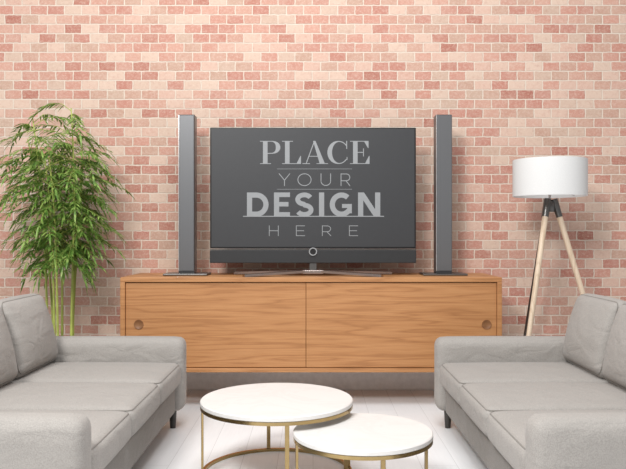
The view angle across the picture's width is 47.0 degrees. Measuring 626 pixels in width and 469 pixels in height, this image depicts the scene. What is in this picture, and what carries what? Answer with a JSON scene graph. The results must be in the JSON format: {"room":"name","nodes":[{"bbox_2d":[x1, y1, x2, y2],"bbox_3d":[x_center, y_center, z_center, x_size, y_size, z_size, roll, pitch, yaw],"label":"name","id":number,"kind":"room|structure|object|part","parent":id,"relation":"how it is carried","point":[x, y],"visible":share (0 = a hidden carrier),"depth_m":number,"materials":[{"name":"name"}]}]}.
{"room":"living room","nodes":[
{"label":"living room","id":0,"kind":"room"},
{"bbox_2d":[131,390,487,468],"bbox_3d":[0.000,1.140,1.030,12.000,0.100,8.060,0,0,0],"label":"floor","id":1,"kind":"structure","parent":0,"point":[179,447],"depth_m":3.77,"materials":[{"name":"white wood"}]},
{"bbox_2d":[0,103,135,335],"bbox_3d":[-1.632,0.126,4.623,0.953,1.928,0.827,0,0,0],"label":"bamboo","id":2,"kind":"object","parent":1,"relation":"on","point":[63,256],"visible":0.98,"depth_m":4.54,"materials":[{"name":"plant"}]},
{"bbox_2d":[0,293,185,468],"bbox_3d":[-1.245,0.704,3.190,1.050,0.771,1.910,0,0,0],"label":"sofa","id":3,"kind":"object","parent":1,"relation":"on","point":[67,402],"visible":1,"depth_m":3.28,"materials":[{"name":"grey fabric"}]},
{"bbox_2d":[0,308,17,386],"bbox_3d":[-1.525,0.522,3.190,0.287,0.408,0.527,0,0,0],"label":"cushion","id":4,"kind":"object","parent":3,"relation":"on","point":[8,364],"depth_m":3.30,"materials":[{"name":"grey fabric"}]},
{"bbox_2d":[0,293,57,378],"bbox_3d":[-1.525,0.522,3.730,0.287,0.408,0.527,0,0,0],"label":"cushion","id":5,"kind":"object","parent":3,"relation":"on","point":[27,316],"depth_m":3.62,"materials":[{"name":"grey fabric"}]},
{"bbox_3d":[-1.240,0.785,2.310,1.040,0.418,0.150,0,0,0],"label":"armrest","id":6,"kind":"part","parent":3,"relation":"part of","materials":[{"name":"grey fabric"}]},
{"bbox_2d":[0,410,130,468],"bbox_3d":[-1.185,0.772,2.650,0.926,0.164,0.532,0,0,0],"label":"seat cushion","id":7,"kind":"object","parent":3,"relation":"on","point":[110,429],"depth_m":2.69,"materials":[{"name":"grey fabric"}]},
{"bbox_2d":[0,382,159,436],"bbox_3d":[-1.185,0.772,3.190,0.926,0.164,0.532,0,0,0],"label":"seat cushion","id":8,"kind":"object","parent":3,"relation":"on","point":[141,401],"depth_m":3.11,"materials":[{"name":"grey fabric"}]},
{"bbox_2d":[10,362,180,404],"bbox_3d":[-1.185,0.772,3.730,0.926,0.164,0.532,0,0,0],"label":"seat cushion","id":9,"kind":"object","parent":3,"relation":"on","point":[167,375],"depth_m":3.64,"materials":[{"name":"grey fabric"}]},
{"bbox_3d":[-1.240,0.785,4.070,1.040,0.418,0.150,0,0,0],"label":"armrest","id":10,"kind":"part","parent":3,"relation":"part of","materials":[{"name":"grey fabric"}]},
{"bbox_2d":[200,383,352,468],"bbox_3d":[-0.165,0.919,3.290,0.694,0.342,0.694,0,0,0],"label":"coffee table","id":11,"kind":"object","parent":1,"relation":"on","point":[260,404],"visible":0.93,"depth_m":3.19,"materials":[{"name":"white stone"}]},
{"bbox_3d":[-0.497,0.930,3.232,0.011,0.291,0.018,0,0,-10],"label":"leg","id":12,"kind":"part","parent":11,"relation":"part of","materials":[{"name":"gold metal"}]},
{"bbox_3d":[-0.224,0.930,3.622,0.018,0.291,0.011,0,0,-10],"label":"leg","id":13,"kind":"part","parent":11,"relation":"part of","materials":[{"name":"gold metal"}]},
{"bbox_3d":[-0.106,0.930,2.958,0.018,0.291,0.011,0,0,-10],"label":"leg","id":14,"kind":"part","parent":11,"relation":"part of","materials":[{"name":"gold metal"}]},
{"bbox_2d":[293,413,432,468],"bbox_3d":[0.206,0.950,2.980,0.576,0.280,0.576,0,0,0],"label":"coffee table","id":15,"kind":"object","parent":1,"relation":"on","point":[351,436],"visible":0.96,"depth_m":2.87,"materials":[{"name":"white stone"}]},
{"bbox_3d":[-0.066,0.968,2.922,0.011,0.243,0.018,0,0,-12],"label":"leg","id":16,"kind":"part","parent":15,"relation":"part of","materials":[{"name":"gold metal"}]},
{"bbox_3d":[0.148,0.968,3.252,0.018,0.243,0.011,0,0,-12],"label":"leg","id":17,"kind":"part","parent":15,"relation":"part of","materials":[{"name":"gold metal"}]},
{"bbox_3d":[0.264,0.968,2.708,0.018,0.243,0.011,0,0,-12],"label":"leg","id":18,"kind":"part","parent":15,"relation":"part of","materials":[{"name":"gold metal"}]},
{"bbox_3d":[0.478,0.968,3.038,0.011,0.243,0.018,0,0,-12],"label":"leg","id":19,"kind":"part","parent":15,"relation":"part of","materials":[{"name":"gold metal"}]},
{"bbox_2d":[434,293,625,468],"bbox_3d":[1.215,0.704,3.190,1.050,0.771,1.910,0,0,0],"label":"sofa","id":20,"kind":"object","parent":1,"relation":"on","point":[520,402],"visible":1,"depth_m":3.25,"materials":[{"name":"grey fabric"}]},
{"bbox_3d":[1.210,0.785,4.070,1.040,0.418,0.150,0,0,0],"label":"armrest","id":21,"kind":"part","parent":20,"relation":"part of","materials":[{"name":"grey fabric"}]},
{"bbox_2d":[440,362,609,404],"bbox_3d":[1.155,0.772,3.730,0.926,0.164,0.532,0,0,0],"label":"seat cushion","id":22,"kind":"object","parent":20,"relation":"on","point":[453,375],"depth_m":3.64,"materials":[{"name":"grey fabric"}]},
{"bbox_2d":[460,382,625,436],"bbox_3d":[1.155,0.772,3.190,0.926,0.164,0.532,0,0,0],"label":"seat cushion","id":23,"kind":"object","parent":20,"relation":"on","point":[477,400],"depth_m":3.11,"materials":[{"name":"grey fabric"}]},
{"bbox_2d":[487,410,625,468],"bbox_3d":[1.155,0.772,2.650,0.926,0.164,0.532,0,0,0],"label":"seat cushion","id":24,"kind":"object","parent":20,"relation":"on","point":[505,428],"depth_m":2.70,"materials":[{"name":"grey fabric"}]},
{"bbox_3d":[1.210,0.785,2.310,1.040,0.418,0.150,0,0,0],"label":"armrest","id":25,"kind":"part","parent":20,"relation":"part of","materials":[{"name":"grey fabric"}]},
{"bbox_2d":[563,293,625,378],"bbox_3d":[1.495,0.522,3.730,0.287,0.408,0.527,0,0,0],"label":"cushion","id":26,"kind":"object","parent":20,"relation":"on","point":[592,317],"depth_m":3.61,"materials":[{"name":"grey fabric"}]},
{"bbox_2d":[602,305,625,389],"bbox_3d":[1.495,0.522,3.190,0.287,0.408,0.527,0,0,0],"label":"cushion","id":27,"kind":"object","parent":20,"relation":"on","point":[614,362],"depth_m":3.26,"materials":[{"name":"grey fabric"}]},
{"bbox_2d":[512,156,587,335],"bbox_3d":[1.564,0.308,4.652,0.704,1.569,0.703,0,0,0],"label":"floor lamp","id":28,"kind":"object","parent":1,"relation":"on","point":[546,177],"visible":0.89,"depth_m":4.45,"materials":[{"name":"fabric"}]},
{"bbox_3d":[1.458,0.431,4.807,0.028,1.300,0.394,0,0,-15],"label":"leg","id":29,"kind":"part","parent":28,"relation":"part of","materials":[{"name":"beige wood"}]},
{"bbox_3d":[1.363,0.431,4.448,0.038,1.302,0.402,0,0,44],"label":"leg","id":30,"kind":"part","parent":28,"relation":"part of","materials":[{"name":"brown wood"}]},
{"bbox_3d":[1.512,-0.359,4.600,0.458,0.233,0.458,0,0,0],"label":"lamp shade","id":31,"kind":"part","parent":28,"relation":"part of","materials":[{"name":"fabric"}]},
{"bbox_3d":[1.717,0.431,4.543,0.401,1.302,0.038,0,0,16],"label":"leg","id":32,"kind":"part","parent":28,"relation":"part of","materials":[{"name":"brown wood"}]},
{"bbox_2d":[0,0,625,335],"bbox_3d":[0.000,-0.960,5.160,12.000,4.300,0.200,0,0,0],"label":"wall","id":33,"kind":"structure","parent":0,"point":[516,79],"depth_m":5.06,"materials":[{"name":"pink brick"}]},
{"bbox_2d":[186,372,433,389],"bbox_3d":[0.000,1.026,5.052,12.000,0.128,0.016,0,0,0],"label":"baseboard","id":34,"kind":"structure","parent":33,"relation":"attached to","point":[194,380],"depth_m":5.04,"materials":[{"name":"white wood"}]},
{"bbox_2d":[120,273,501,371],"bbox_3d":[-0.012,0.569,4.794,2.404,0.598,0.528,0,0,0],"label":"media console","id":35,"kind":"object","parent":33,"relation":"attached to","point":[227,322],"visible":0.79,"depth_m":4.54,"materials":[{"name":"brown wood"}]},
{"bbox_3d":[-1.199,0.572,4.794,0.030,0.543,0.528,0,0,0],"label":"panel","id":36,"kind":"part","parent":35,"relation":"part of","materials":[{"name":"brown wood"}]},
{"bbox_3d":[-1.100,0.568,4.543,0.062,0.062,0.004,0,0,0],"label":"finger pull","id":37,"kind":"part","parent":35,"relation":"part of","materials":[{"name":"brown wood"}]},
{"bbox_2d":[163,115,210,275],"bbox_3d":[-0.837,-0.262,4.800,0.290,1.063,0.200,0,0,0],"label":"tower speaker","id":38,"kind":"object","parent":35,"relation":"on","point":[187,124],"visible":1,"depth_m":4.75},
{"bbox_2d":[180,115,193,270],"bbox_3d":[-0.834,-0.274,4.758,0.094,1.027,0.008,0,0,0],"label":"grille","id":39,"kind":"object","parent":38,"relation":"attached to","point":[186,121],"depth_m":4.75,"materials":[{"name":"grey fabric"}]},
{"bbox_3d":[-0.837,0.263,4.800,0.290,0.013,0.200,0,0,0],"label":"plate","id":40,"kind":"part","parent":38,"relation":"part of","materials":[{"name":"grey metal"}]},
{"bbox_3d":[-0.614,0.572,4.554,1.137,0.535,0.020,0,0,0],"label":"door","id":41,"kind":"part","parent":35,"relation":"part of","materials":[{"name":"brown wood"}]},
{"bbox_3d":[-0.012,0.856,4.794,2.404,0.025,0.528,0,0,0],"label":"panel","id":42,"kind":"part","parent":35,"relation":"part of","materials":[{"name":"brown wood"}]},
{"bbox_3d":[-0.012,0.285,4.794,2.404,0.030,0.528,0,0,0],"label":"panel","id":43,"kind":"part","parent":35,"relation":"part of","materials":[{"name":"brown wood"}]},
{"bbox_2d":[210,128,415,276],"bbox_3d":[0.000,-0.218,4.741,1.359,0.975,0.383,0,0,0],"label":"television","id":44,"kind":"object","parent":35,"relation":"on","point":[312,188],"visible":1,"depth_m":4.75,"materials":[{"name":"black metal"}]},
{"bbox_3d":[-0.275,0.252,4.840,0.529,0.035,0.046,0,0,15],"label":"stand leg","id":45,"kind":"part","parent":44,"relation":"part of","materials":[{"name":"metal"}]},
{"bbox_3d":[-0.230,0.252,4.665,0.461,0.035,0.046,0,0,-24],"label":"stand leg","id":46,"kind":"part","parent":44,"relation":"part of","materials":[{"name":"metal"}]},
{"bbox_3d":[0.000,0.247,4.763,0.140,0.026,0.085,0,0,0],"label":"stand plate","id":47,"kind":"part","parent":44,"relation":"part of","materials":[{"name":"metal"}]},
{"bbox_3d":[0.230,0.252,4.665,0.461,0.035,0.046,0,0,24],"label":"stand leg","id":48,"kind":"part","parent":44,"relation":"part of","materials":[{"name":"metal"}]},
{"bbox_3d":[0.275,0.252,4.840,0.529,0.035,0.046,0,0,-15],"label":"stand leg","id":49,"kind":"part","parent":44,"relation":"part of","materials":[{"name":"metal"}]},
{"bbox_3d":[-0.012,0.572,5.051,2.342,0.541,0.015,0,0,0],"label":"panel","id":50,"kind":"part","parent":35,"relation":"part of","materials":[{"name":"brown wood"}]},
{"bbox_3d":[0.557,0.572,4.550,1.201,0.535,0.020,0,0,0],"label":"door","id":51,"kind":"part","parent":35,"relation":"part of","materials":[{"name":"brown wood"}]},
{"bbox_2d":[419,115,467,275],"bbox_3d":[0.867,-0.262,4.800,0.290,1.063,0.200,0,0,0],"label":"tower speaker","id":52,"kind":"object","parent":35,"relation":"on","point":[442,124],"visible":1,"depth_m":4.75},
{"bbox_3d":[0.867,0.263,4.800,0.290,0.013,0.200,0,0,0],"label":"plate","id":53,"kind":"part","parent":52,"relation":"part of","materials":[{"name":"grey metal"}]},
{"bbox_2d":[437,115,451,270],"bbox_3d":[0.870,-0.274,4.758,0.094,1.027,0.008,0,0,0],"label":"grille","id":54,"kind":"object","parent":52,"relation":"attached to","point":[444,122],"depth_m":4.75,"materials":[{"name":"grey fabric"}]},
{"bbox_3d":[1.095,0.568,4.538,0.062,0.062,0.004,0,0,0],"label":"finger pull","id":55,"kind":"part","parent":35,"relation":"part of","materials":[{"name":"brown wood"}]},
{"bbox_3d":[1.175,0.572,4.794,0.030,0.543,0.528,0,0,0],"label":"panel","id":56,"kind":"part","parent":35,"relation":"part of","materials":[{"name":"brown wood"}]}
]}

